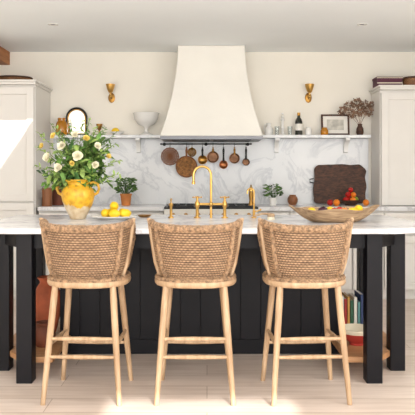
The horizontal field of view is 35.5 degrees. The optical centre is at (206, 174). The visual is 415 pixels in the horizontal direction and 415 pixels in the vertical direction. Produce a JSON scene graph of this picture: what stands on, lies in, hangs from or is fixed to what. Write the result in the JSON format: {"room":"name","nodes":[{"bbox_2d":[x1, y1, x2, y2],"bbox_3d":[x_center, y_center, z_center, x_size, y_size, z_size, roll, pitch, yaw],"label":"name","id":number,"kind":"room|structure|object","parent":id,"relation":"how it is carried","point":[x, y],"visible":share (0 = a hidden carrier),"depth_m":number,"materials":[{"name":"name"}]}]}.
{"room":"kitchen","nodes":[
{"label":"kitchen","id":0,"kind":"room"},
{"bbox_2d":[0,0,414,51],"bbox_3d":[0.000,-1.358,2.250,5.400,0.060,9.500,0,0,0],"label":"ceiling","id":1,"kind":"structure","parent":0,"point":[83,25],"depth_m":5.72,"materials":[{"name":"white paint"}]},
{"bbox_2d":[0,299,414,414],"bbox_3d":[0.000,1.282,2.300,5.400,0.100,9.600,0,0,0],"label":"floor","id":2,"kind":"structure","parent":0,"point":[189,386],"depth_m":3.72,"materials":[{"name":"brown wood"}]},
{"bbox_2d":[0,79,52,298],"bbox_3d":[-2.175,0.150,6.654,1.026,2.163,0.688,0,0,0],"label":"tall cabinet","id":3,"kind":"object","parent":2,"relation":"on","point":[24,103],"visible":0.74,"depth_m":6.37,"materials":[{"name":"paint"}]},
{"bbox_2d":[0,75,32,78],"bbox_3d":[-1.966,-0.963,6.600,0.376,0.064,0.309,0,0,0],"label":"wicker basket","id":4,"kind":"object","parent":3,"relation":"on","point":[1,76],"visible":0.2,"depth_m":6.47,"materials":[{"name":"wicker"}]},
{"bbox_2d":[39,211,100,288],"bbox_3d":[-1.353,0.792,6.668,0.620,0.880,0.659,0,0,0],"label":"base cabinet","id":5,"kind":"object","parent":2,"relation":"on","point":[40,212],"visible":0.05,"depth_m":6.39,"materials":[{"name":"paint"}]},
{"bbox_2d":[38,204,167,210],"bbox_3d":[-1.041,0.332,6.660,1.238,0.040,0.631,0,0,0],"label":"countertop","id":6,"kind":"structure","parent":5,"relation":"on","point":[95,207],"depth_m":6.34,"materials":[{"name":"white stone"}]},
{"bbox_2d":[42,187,51,205],"bbox_3d":[-1.605,0.212,6.500,0.106,0.200,0.106,0,0,0],"label":"wooden canister","id":7,"kind":"object","parent":6,"relation":"on","point":[47,193],"visible":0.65,"depth_m":6.46,"materials":[{"name":"brown wood"}]},
{"bbox_2d":[52,184,62,204],"bbox_3d":[-1.552,0.192,6.750,0.127,0.240,0.127,0,0,0],"label":"wooden canister","id":8,"kind":"object","parent":6,"relation":"on","point":[56,198],"visible":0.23,"depth_m":6.70,"materials":[{"name":"wood"}]},
{"bbox_2d":[113,177,137,205],"bbox_3d":[-0.828,0.165,6.647,0.259,0.293,0.235,0,0,0],"label":"potted plant","id":9,"kind":"object","parent":6,"relation":"on","point":[126,197],"visible":1,"depth_m":6.62,"materials":[{"name":"green plant"}]},
{"bbox_2d":[39,218,135,405],"bbox_3d":[-0.668,0.736,3.662,0.543,0.996,0.492,0,0,2],"label":"bar stool","id":10,"kind":"object","parent":2,"relation":"on","point":[76,256],"visible":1,"depth_m":3.49,"materials":[{"name":"wicker"}]},
{"bbox_2d":[131,211,163,214],"bbox_3d":[-0.732,0.792,6.668,0.620,0.880,0.659,0,0,0],"label":"base cabinet","id":11,"kind":"object","parent":2,"relation":"on","point":[132,212],"visible":0.07,"depth_m":6.41,"materials":[{"name":"paint"}]},
{"bbox_2d":[147,218,243,405],"bbox_3d":[-0.065,0.736,3.662,0.543,0.996,0.492,0,0,0],"label":"bar stool","id":12,"kind":"object","parent":2,"relation":"on","point":[184,256],"visible":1,"depth_m":3.49,"materials":[{"name":"beige wicker"}]},
{"bbox_2d":[0,234,404,383],"bbox_3d":[-0.045,0.790,4.410,2.584,0.884,1.174,0,0,0],"label":"kitchen island","id":13,"kind":"object","parent":2,"relation":"on","point":[194,312],"visible":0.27,"depth_m":4.46,"materials":[{"name":"paint"}]},
{"bbox_2d":[10,321,70,362],"bbox_3d":[-1.135,1.119,4.407,0.400,0.035,0.965,0,0,0],"label":"shelf","id":14,"kind":"object","parent":13,"relation":"attached to","point":[57,346],"depth_m":4.09,"materials":[{"name":"brown wood"}]},
{"bbox_2d":[36,320,55,347],"bbox_3d":[-1.050,1.024,4.180,0.144,0.155,0.144,0,0,0],"label":"clay pot","id":15,"kind":"object","parent":13,"relation":"on","point":[41,325],"visible":0.62,"depth_m":4.12,"materials":[{"name":"ceramic"}]},
{"bbox_2d":[36,275,59,332],"bbox_3d":[-1.107,0.904,4.500,0.200,0.396,0.200,0,0,0],"label":"terracotta urn","id":16,"kind":"object","parent":13,"relation":"on","point":[43,290],"visible":0.5,"depth_m":4.42,"materials":[{"name":"orange ceramic"}]},
{"bbox_2d":[0,215,414,233],"bbox_3d":[-0.045,0.328,4.430,2.880,0.032,1.340,0,0,0],"label":"island countertop","id":17,"kind":"structure","parent":13,"relation":"on","point":[17,224],"depth_m":4.26,"materials":[{"name":"stone"}]},
{"bbox_2d":[56,180,99,218],"bbox_3d":[-0.916,0.172,4.600,0.234,0.280,0.234,0,0,-45],"label":"vase","id":18,"kind":"object","parent":17,"relation":"on","point":[77,199],"visible":0.94,"depth_m":4.52,"materials":[{"name":"yellow ceramic"}]},
{"bbox_2d":[34,118,122,191],"bbox_3d":[-0.914,-0.118,4.586,0.525,0.583,0.506,0,0,-39],"label":"flower bouquet","id":19,"kind":"object","parent":18,"relation":"in","point":[81,162],"visible":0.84,"depth_m":4.55,"materials":[{"name":"green plant"}]},
{"bbox_2d":[90,214,137,220],"bbox_3d":[-0.646,0.297,4.500,0.332,0.030,0.332,0,0,0],"label":"serving plate","id":20,"kind":"object","parent":17,"relation":"on","point":[108,218],"visible":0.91,"depth_m":4.41,"materials":[{"name":"white ceramic"}]},
{"bbox_2d":[101,209,108,216],"bbox_3d":[-0.706,0.266,4.500,0.071,0.062,0.071,0,0,28],"label":"lemon","id":21,"kind":"object","parent":20,"relation":"on","point":[104,213],"visible":0.94,"depth_m":4.47,"materials":[{"name":"yellow food"}]},
{"bbox_2d":[108,209,119,216],"bbox_3d":[-0.635,0.266,4.450,0.071,0.062,0.071,0,0,-24],"label":"lemon","id":22,"kind":"object","parent":20,"relation":"on","point":[113,213],"visible":0.93,"depth_m":4.43,"materials":[{"name":"yellow food"}]},
{"bbox_2d":[110,202,118,209],"bbox_3d":[-0.646,0.216,4.510,0.071,0.062,0.071,0,0,39],"label":"lemon","id":23,"kind":"object","parent":20,"relation":"on","point":[114,205],"visible":0.98,"depth_m":4.48,"materials":[{"name":"yellow food"}]},
{"bbox_2d":[120,209,130,216],"bbox_3d":[-0.565,0.266,4.490,0.071,0.062,0.071,0,0,9],"label":"lemon","id":24,"kind":"object","parent":20,"relation":"on","point":[125,212],"visible":0.96,"depth_m":4.47,"materials":[{"name":"yellow food"}]},
{"bbox_2d":[138,214,150,216],"bbox_3d":[-0.464,0.303,4.800,0.110,0.018,0.110,0,0,0],"label":"dish","id":25,"kind":"object","parent":17,"relation":"on","point":[139,215],"visible":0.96,"depth_m":4.77,"materials":[{"name":"brown wood"}]},
{"bbox_2d":[168,198,173,217],"bbox_3d":[-0.262,0.240,4.699,0.040,0.145,0.081,0,0,0],"label":"soap dispenser","id":26,"kind":"object","parent":17,"relation":"on","point":[170,203],"visible":1,"depth_m":4.71,"materials":[{"name":"gold metal"}]},
{"bbox_2d":[192,165,229,217],"bbox_3d":[0.027,0.120,4.720,0.277,0.383,0.071,0,0,0],"label":"tap","id":27,"kind":"object","parent":17,"relation":"on","point":[197,203],"visible":1,"depth_m":4.71,"materials":[{"name":"gold metal"}]},
{"bbox_2d":[247,188,261,217],"bbox_3d":[0.343,0.202,4.720,0.109,0.220,0.039,0,0,0],"label":"water tap","id":28,"kind":"object","parent":17,"relation":"on","point":[248,189],"visible":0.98,"depth_m":4.71,"materials":[{"name":"gold metal"}]},
{"bbox_2d":[254,213,274,219],"bbox_3d":[0.403,0.288,4.550,0.150,0.048,0.056,0,0,0],"label":"dish brush","id":29,"kind":"object","parent":17,"relation":"on","point":[270,216],"visible":1,"depth_m":4.54,"materials":[{"name":"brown wood"}]},
{"bbox_2d":[289,205,379,222],"bbox_3d":[0.844,0.255,4.302,0.609,0.114,0.342,0,0,0],"label":"wooden dough bowl","id":30,"kind":"object","parent":17,"relation":"on","point":[330,215],"visible":0.94,"depth_m":4.18,"materials":[{"name":"brown wood"}]},
{"bbox_2d":[354,205,362,209],"bbox_3d":[1.013,0.227,4.330,0.063,0.055,0.063,0,0,34],"label":"lemon","id":31,"kind":"object","parent":30,"relation":"in","point":[358,207],"visible":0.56,"depth_m":4.30,"materials":[{"name":"yellow food"}]},
{"bbox_2d":[344,297,346,323],"bbox_3d":[0.964,0.981,4.595,0.020,0.240,0.190,0,0,0],"label":"book","id":32,"kind":"object","parent":13,"relation":"on","point":[345,298],"visible":0.38,"depth_m":4.50,"materials":[{"name":"paper"}]},
{"bbox_2d":[342,292,349,323],"bbox_3d":[0.984,0.974,4.595,0.018,0.255,0.190,0,0,0],"label":"book","id":33,"kind":"object","parent":13,"relation":"on","point":[344,294],"visible":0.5,"depth_m":4.50,"materials":[{"name":"paper"}]},
{"bbox_2d":[350,298,353,323],"bbox_3d":[1.006,0.986,4.595,0.024,0.230,0.190,0,0,0],"label":"book","id":34,"kind":"object","parent":13,"relation":"on","point":[351,300],"visible":0.39,"depth_m":4.50,"materials":[{"name":"paper"}]},
{"bbox_2d":[348,293,356,323],"bbox_3d":[1.032,0.976,4.595,0.024,0.250,0.190,0,0,0],"label":"book","id":35,"kind":"object","parent":13,"relation":"on","point":[352,296],"visible":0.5,"depth_m":4.50,"materials":[{"name":"paper"}]},
{"bbox_2d":[345,324,362,345],"bbox_3d":[0.975,1.047,4.220,0.232,0.110,0.232,0,0,0],"label":"footed bowl","id":36,"kind":"object","parent":13,"relation":"on","point":[354,332],"visible":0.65,"depth_m":4.16,"materials":[{"name":"red ceramic"}]},
{"bbox_2d":[354,290,362,323],"bbox_3d":[1.080,0.966,4.595,0.026,0.270,0.190,0,0,0],"label":"book","id":37,"kind":"object","parent":13,"relation":"on","point":[357,293],"visible":0.41,"depth_m":4.50,"materials":[{"name":"paper"}]},
{"bbox_2d":[357,299,359,323],"bbox_3d":[1.056,0.991,4.595,0.020,0.220,0.190,0,0,0],"label":"book","id":38,"kind":"object","parent":13,"relation":"on","point":[358,301],"visible":0.36,"depth_m":4.50,"materials":[{"name":"paper"}]},
{"bbox_2d":[330,331,389,362],"bbox_3d":[1.045,1.119,4.407,0.400,0.035,0.965,0,0,0],"label":"shelf","id":39,"kind":"object","parent":13,"relation":"attached to","point":[355,354],"depth_m":4.07,"materials":[{"name":"brown wood"}]},
{"bbox_2d":[164,203,257,214],"bbox_3d":[0.040,0.767,6.628,0.920,0.929,0.694,0,0,0],"label":"range cooker","id":40,"kind":"object","parent":2,"relation":"on","point":[178,208],"visible":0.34,"depth_m":6.33,"materials":[{"name":"metal"}]},
{"bbox_2d":[164,204,257,208],"bbox_3d":[0.040,0.325,6.652,0.920,0.015,0.645,0,0,0],"label":"cooktop","id":41,"kind":"object","parent":40,"relation":"in","point":[175,206],"depth_m":6.39,"materials":[{"name":"black metal"}]},
{"bbox_2d":[248,185,252,205],"bbox_3d":[0.448,0.204,6.600,0.056,0.215,0.056,0,0,0],"label":"pepper mill","id":42,"kind":"object","parent":40,"relation":"on","point":[250,190],"visible":0.88,"depth_m":6.58,"materials":[{"name":"gold metal"}]},
{"bbox_2d":[258,211,298,214],"bbox_3d":[0.811,0.792,6.668,0.618,0.880,0.659,0,0,0],"label":"base cabinet","id":43,"kind":"object","parent":2,"relation":"on","point":[259,212],"visible":0.05,"depth_m":6.41,"materials":[{"name":"paint"}]},
{"bbox_2d":[255,204,414,210],"bbox_3d":[1.581,0.332,6.660,2.158,0.040,0.631,0,0,0],"label":"countertop","id":44,"kind":"structure","parent":43,"relation":"on","point":[265,207],"depth_m":6.42,"materials":[{"name":"white stone"}]},
{"bbox_2d":[263,184,283,205],"bbox_3d":[0.675,0.200,6.652,0.229,0.225,0.221,0,0,0],"label":"potted plant","id":45,"kind":"object","parent":44,"relation":"on","point":[272,199],"visible":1,"depth_m":6.63,"materials":[{"name":"green plant"}]},
{"bbox_2d":[287,195,297,204],"bbox_3d":[0.896,0.260,6.780,0.110,0.105,0.110,0,0,0],"label":"round pot","id":46,"kind":"object","parent":44,"relation":"on","point":[292,199],"visible":1,"depth_m":6.74,"materials":[{"name":"brown wood"}]},
{"bbox_2d":[327,200,332,205],"bbox_3d":[1.257,0.279,6.620,0.068,0.067,0.068,0,0,0],"label":"tomato","id":47,"kind":"object","parent":44,"relation":"on","point":[329,202],"visible":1,"depth_m":6.60,"materials":[{"name":"red food"}]},
{"bbox_2d":[333,199,339,205],"bbox_3d":[1.311,0.277,6.560,0.072,0.071,0.072,0,0,0],"label":"orange","id":48,"kind":"object","parent":44,"relation":"on","point":[336,202],"visible":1,"depth_m":6.54,"materials":[{"name":"orange food"}]},
{"bbox_2d":[309,164,365,203],"bbox_3d":[1.400,0.096,6.932,0.610,0.422,0.057,0,0,0],"label":"chopping board","id":49,"kind":"object","parent":44,"relation":"on","point":[331,182],"visible":0.86,"depth_m":6.92,"materials":[{"name":"brown wood"}]},
{"bbox_2d":[339,200,360,205],"bbox_3d":[1.470,0.284,6.660,0.220,0.055,0.220,0,0,0],"label":"dish","id":50,"kind":"object","parent":44,"relation":"on","point":[345,202],"visible":0.95,"depth_m":6.59,"materials":[{"name":"brown wood"}]},
{"bbox_2d":[363,200,368,205],"bbox_3d":[1.619,0.279,6.600,0.068,0.067,0.068,0,0,0],"label":"orange","id":51,"kind":"object","parent":44,"relation":"on","point":[365,202],"visible":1,"depth_m":6.58,"materials":[{"name":"orange food"}]},
{"bbox_2d":[369,85,414,204],"bbox_3d":[2.215,-0.300,6.767,0.946,1.225,0.414,0,0,0],"label":"cabinet","id":52,"kind":"object","parent":44,"relation":"on","point":[393,117],"visible":0.96,"depth_m":6.62,"materials":[{"name":"paint"}]},
{"bbox_2d":[372,77,402,87],"bbox_3d":[1.882,-0.963,6.759,0.272,0.100,0.192,0,0,0],"label":"book","id":53,"kind":"object","parent":52,"relation":"on","point":[376,81],"visible":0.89,"depth_m":6.67,"materials":[{"name":"purple paper"}]},
{"bbox_2d":[402,76,414,84],"bbox_3d":[2.130,-0.963,6.720,0.220,0.099,0.220,0,0,0],"label":"wicker basket","id":54,"kind":"object","parent":52,"relation":"on","point":[409,80],"visible":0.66,"depth_m":6.64,"materials":[{"name":"wicker"}]},
{"bbox_2d":[257,217,353,406],"bbox_3d":[0.551,0.736,3.662,0.543,0.996,0.492,0,0,-3],"label":"bar stool","id":55,"kind":"object","parent":2,"relation":"on","point":[293,256],"visible":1,"depth_m":3.49,"materials":[{"name":"beige wicker"}]},
{"bbox_2d":[341,211,382,294],"bbox_3d":[1.431,0.792,6.668,0.618,0.880,0.659,0,0,0],"label":"base cabinet","id":56,"kind":"object","parent":2,"relation":"on","point":[350,271],"visible":0.09,"depth_m":6.37,"materials":[{"name":"paint"}]},
{"bbox_2d":[383,211,414,298],"bbox_3d":[2.201,0.792,6.668,0.918,0.880,0.659,0,0,0],"label":"base cabinet","id":57,"kind":"object","parent":2,"relation":"on","point":[407,215],"visible":0.23,"depth_m":6.39,"materials":[{"name":"paint"}]},
{"bbox_2d":[0,52,414,203],"bbox_3d":[0.000,-0.098,7.060,5.400,2.660,0.120,0,0,0],"label":"wall","id":58,"kind":"structure","parent":0,"point":[143,81],"depth_m":7.00,"materials":[{"name":"beige paint"}]},
{"bbox_2d":[0,46,9,64],"bbox_3d":[-2.415,-1.258,6.450,0.570,0.140,1.100,0,0,0],"label":"ceiling beam","id":59,"kind":"structure","parent":58,"relation":"attached to","point":[4,54],"depth_m":6.85,"materials":[{"name":"brown wood"}]},
{"bbox_2d":[54,135,159,152],"bbox_3d":[-1.048,-0.330,6.908,1.145,0.187,0.180,0,0,0],"label":"shelf","id":60,"kind":"object","parent":58,"relation":"attached to","point":[137,138],"visible":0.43,"depth_m":6.82,"materials":[{"name":"white stone"}]},
{"bbox_2d":[56,118,67,134],"bbox_3d":[-1.540,-0.513,6.865,0.124,0.180,0.124,0,0,0],"label":"glass jar","id":61,"kind":"object","parent":60,"relation":"on","point":[61,122],"visible":0.72,"depth_m":6.82,"materials":[{"name":"orange glass"}]},
{"bbox_2d":[66,107,87,134],"bbox_3d":[-1.396,-0.576,6.940,0.234,0.301,0.024,0,0,0],"label":"mirror","id":62,"kind":"object","parent":60,"relation":"on","point":[77,115],"visible":0.87,"depth_m":6.94,"materials":[{"name":"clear mirror"}]},
{"bbox_2d":[96,124,101,132],"bbox_3d":[-1.147,-0.483,6.900,0.068,0.120,0.068,0,0,0],"label":"brass cup","id":63,"kind":"object","parent":60,"relation":"on","point":[98,125],"visible":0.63,"depth_m":6.88,"materials":[{"name":"gold metal"}]},
{"bbox_2d":[111,131,123,134],"bbox_3d":[-0.956,-0.441,6.900,0.148,0.036,0.148,0,0,0],"label":"bowl","id":64,"kind":"object","parent":60,"relation":"on","point":[115,132],"visible":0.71,"depth_m":6.85,"materials":[{"name":"white ceramic"}]},
{"bbox_2d":[133,112,158,134],"bbox_3d":[-0.648,-0.542,6.905,0.284,0.238,0.284,0,0,0],"label":"footed compote","id":65,"kind":"object","parent":60,"relation":"on","point":[145,119],"visible":0.91,"depth_m":6.82,"materials":[{"name":"white ceramic"}]},
{"bbox_2d":[106,84,114,102],"bbox_3d":[-1.030,-0.874,6.929,0.100,0.189,0.140,0,0,0],"label":"wall sconce","id":66,"kind":"object","parent":58,"relation":"attached to","point":[110,87],"visible":1,"depth_m":6.89,"materials":[{"name":"gold metal"}]},
{"bbox_2d":[53,139,367,203],"bbox_3d":[0.042,-0.038,6.988,3.393,0.701,0.018,0,0,0],"label":"backsplash","id":67,"kind":"structure","parent":58,"relation":"attached to","point":[292,167],"depth_m":6.98,"materials":[{"name":"white stone"}]},
{"bbox_2d":[160,143,251,145],"bbox_3d":[-0.011,-0.331,6.944,0.980,0.036,0.068,0,0,0],"label":"hanging rail","id":68,"kind":"object","parent":67,"relation":"attached to","point":[163,144],"visible":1,"depth_m":6.92,"materials":[{"name":"black metal"}]},
{"bbox_2d":[161,148,178,164],"bbox_3d":[-0.395,-0.223,6.918,0.196,0.243,0.023,0,0,0],"label":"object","id":69,"kind":"object","parent":68,"relation":"hanging from","point":[169,156],"visible":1,"depth_m":6.91,"materials":[{"name":"brown wicker"}]},
{"bbox_2d":[176,143,196,177],"bbox_3d":[-0.219,-0.159,6.916,0.232,0.371,0.027,0,0,0],"label":"frying pan","id":70,"kind":"object","parent":68,"relation":"hanging from","point":[185,165],"visible":0.95,"depth_m":6.91,"materials":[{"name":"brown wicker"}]},
{"bbox_2d":[188,147,195,156],"bbox_3d":[-0.160,-0.270,6.916,0.096,0.149,0.028,0,0,0],"label":"strainer","id":71,"kind":"object","parent":68,"relation":"hanging from","point":[191,148],"visible":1,"depth_m":6.91,"materials":[{"name":"brown metal"}]},
{"bbox_2d":[198,143,206,163],"bbox_3d":[-0.048,-0.228,6.920,0.100,0.232,0.035,0,0,0],"label":"ladle","id":72,"kind":"object","parent":68,"relation":"hanging from","point":[202,159],"visible":1,"depth_m":6.92,"materials":[{"name":"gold metal"}]},
{"bbox_2d":[207,147,218,162],"bbox_3d":[0.064,-0.237,6.929,0.124,0.214,0.053,0,0,0],"label":"saucepan","id":73,"kind":"object","parent":68,"relation":"hanging from","point":[212,156],"visible":1,"depth_m":6.95,"materials":[{"name":"brown metal"}]},
{"bbox_2d":[219,143,227,168],"bbox_3d":[0.176,-0.204,6.920,0.092,0.279,0.035,0,0,0],"label":"ladle","id":74,"kind":"object","parent":68,"relation":"hanging from","point":[223,164],"visible":1,"depth_m":6.92,"materials":[{"name":"black metal"}]},
{"bbox_2d":[219,161,227,168],"bbox_3d":[0.176,-0.111,6.923,0.092,0.092,0.030,0,0,0],"label":"ladle bowl","id":75,"kind":"object","parent":74,"relation":"on","point":[223,164],"depth_m":6.92,"materials":[{"name":"orange metal"}]},
{"bbox_2d":[229,143,239,163],"bbox_3d":[0.294,-0.233,6.929,0.111,0.222,0.053,0,0,0],"label":"saucepan","id":76,"kind":"object","parent":68,"relation":"hanging from","point":[234,158],"visible":1,"depth_m":6.95,"materials":[{"name":"brown metal"}]},
{"bbox_2d":[242,147,249,165],"bbox_3d":[0.416,-0.222,6.929,0.078,0.244,0.053,0,0,0],"label":"ladle","id":77,"kind":"object","parent":68,"relation":"hanging from","point":[245,161],"visible":1,"depth_m":6.91,"materials":[{"name":"black metal"}]},
{"bbox_2d":[160,45,262,141],"bbox_3d":[0.045,-0.838,6.713,1.025,0.976,0.526,0,0,0],"label":"extractor hood","id":78,"kind":"object","parent":58,"relation":"attached to","point":[211,101],"visible":1,"depth_m":6.55,"materials":[{"name":"paint"}]},
{"bbox_2d":[172,139,250,141],"bbox_3d":[0.045,-0.353,6.686,0.800,0.006,0.380,0,0,0],"label":"grille","id":79,"kind":"object","parent":78,"relation":"attached to","point":[173,140],"depth_m":6.57,"materials":[{"name":"black metal"}]},
{"bbox_2d":[305,84,313,102],"bbox_3d":[1.094,-0.874,6.929,0.100,0.189,0.140,0,0,0],"label":"wall sconce","id":80,"kind":"object","parent":58,"relation":"attached to","point":[309,87],"visible":1,"depth_m":6.89,"materials":[{"name":"gold metal"}]},
{"bbox_2d":[263,135,370,152],"bbox_3d":[1.148,-0.330,6.908,1.164,0.187,0.180,0,0,0],"label":"shelf","id":81,"kind":"object","parent":58,"relation":"attached to","point":[346,138],"visible":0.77,"depth_m":6.82,"materials":[{"name":"white stone"}]},
{"bbox_2d":[264,123,272,134],"bbox_3d":[0.658,-0.488,6.910,0.090,0.130,0.090,0,0,39],"label":"jug","id":82,"kind":"object","parent":81,"relation":"on","point":[268,130],"visible":0.84,"depth_m":6.88,"materials":[{"name":"ceramic"}]},
{"bbox_2d":[275,126,278,134],"bbox_3d":[0.740,-0.468,6.852,0.052,0.090,0.052,0,0,0],"label":"drinking glass","id":83,"kind":"object","parent":81,"relation":"on","point":[276,127],"visible":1,"depth_m":6.83,"materials":[{"name":"clear glass"}]},
{"bbox_2d":[279,113,285,134],"bbox_3d":[0.807,-0.544,6.920,0.080,0.242,0.080,0,0,0],"label":"candlestick","id":84,"kind":"object","parent":81,"relation":"on","point":[282,116],"visible":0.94,"depth_m":6.91,"materials":[{"name":"white ceramic"}]},
{"bbox_2d":[288,126,291,134],"bbox_3d":[0.877,-0.468,6.852,0.052,0.090,0.052,0,0,0],"label":"drinking glass","id":85,"kind":"object","parent":81,"relation":"on","point":[289,127],"visible":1,"depth_m":6.83,"materials":[{"name":"clear glass"}]},
{"bbox_2d":[295,112,301,134],"bbox_3d":[0.977,-0.544,6.900,0.079,0.242,0.079,0,0,0],"label":"wine bottle","id":86,"kind":"object","parent":81,"relation":"on","point":[298,122],"visible":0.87,"depth_m":6.87,"materials":[{"name":"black glass"}]},
{"bbox_2d":[305,127,311,134],"bbox_3d":[1.078,-0.466,6.880,0.068,0.085,0.068,0,0,0],"label":"jar","id":87,"kind":"object","parent":81,"relation":"on","point":[308,131],"visible":0.94,"depth_m":6.85,"materials":[{"name":"white ceramic"}]},
{"bbox_2d":[321,127,327,134],"bbox_3d":[1.244,-0.464,6.862,0.080,0.081,0.080,0,0,0],"label":"jar","id":88,"kind":"object","parent":81,"relation":"on","point":[324,131],"visible":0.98,"depth_m":6.83,"materials":[{"name":"orange glass"}]},
{"bbox_2d":[321,114,349,134],"bbox_3d":[1.374,-0.537,6.941,0.300,0.226,0.047,0,0,0],"label":"picture frame","id":89,"kind":"object","parent":81,"relation":"on","point":[336,124],"visible":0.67,"depth_m":6.94,"materials":[{"name":"white paper"}]},
{"bbox_2d":[327,120,343,129],"bbox_3d":[1.374,-0.537,6.939,0.180,0.114,0.016,0,0,0],"label":"print","id":90,"kind":"object","parent":89,"relation":"attached to","point":[331,124],"depth_m":6.94},
{"bbox_2d":[337,98,373,134],"bbox_3d":[1.576,-0.625,6.873,0.386,0.404,0.112,0,0,0],"label":"flower vase","id":91,"kind":"object","parent":81,"relation":"on","point":[359,130],"visible":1,"depth_m":6.87,"materials":[{"name":"brown wood"}]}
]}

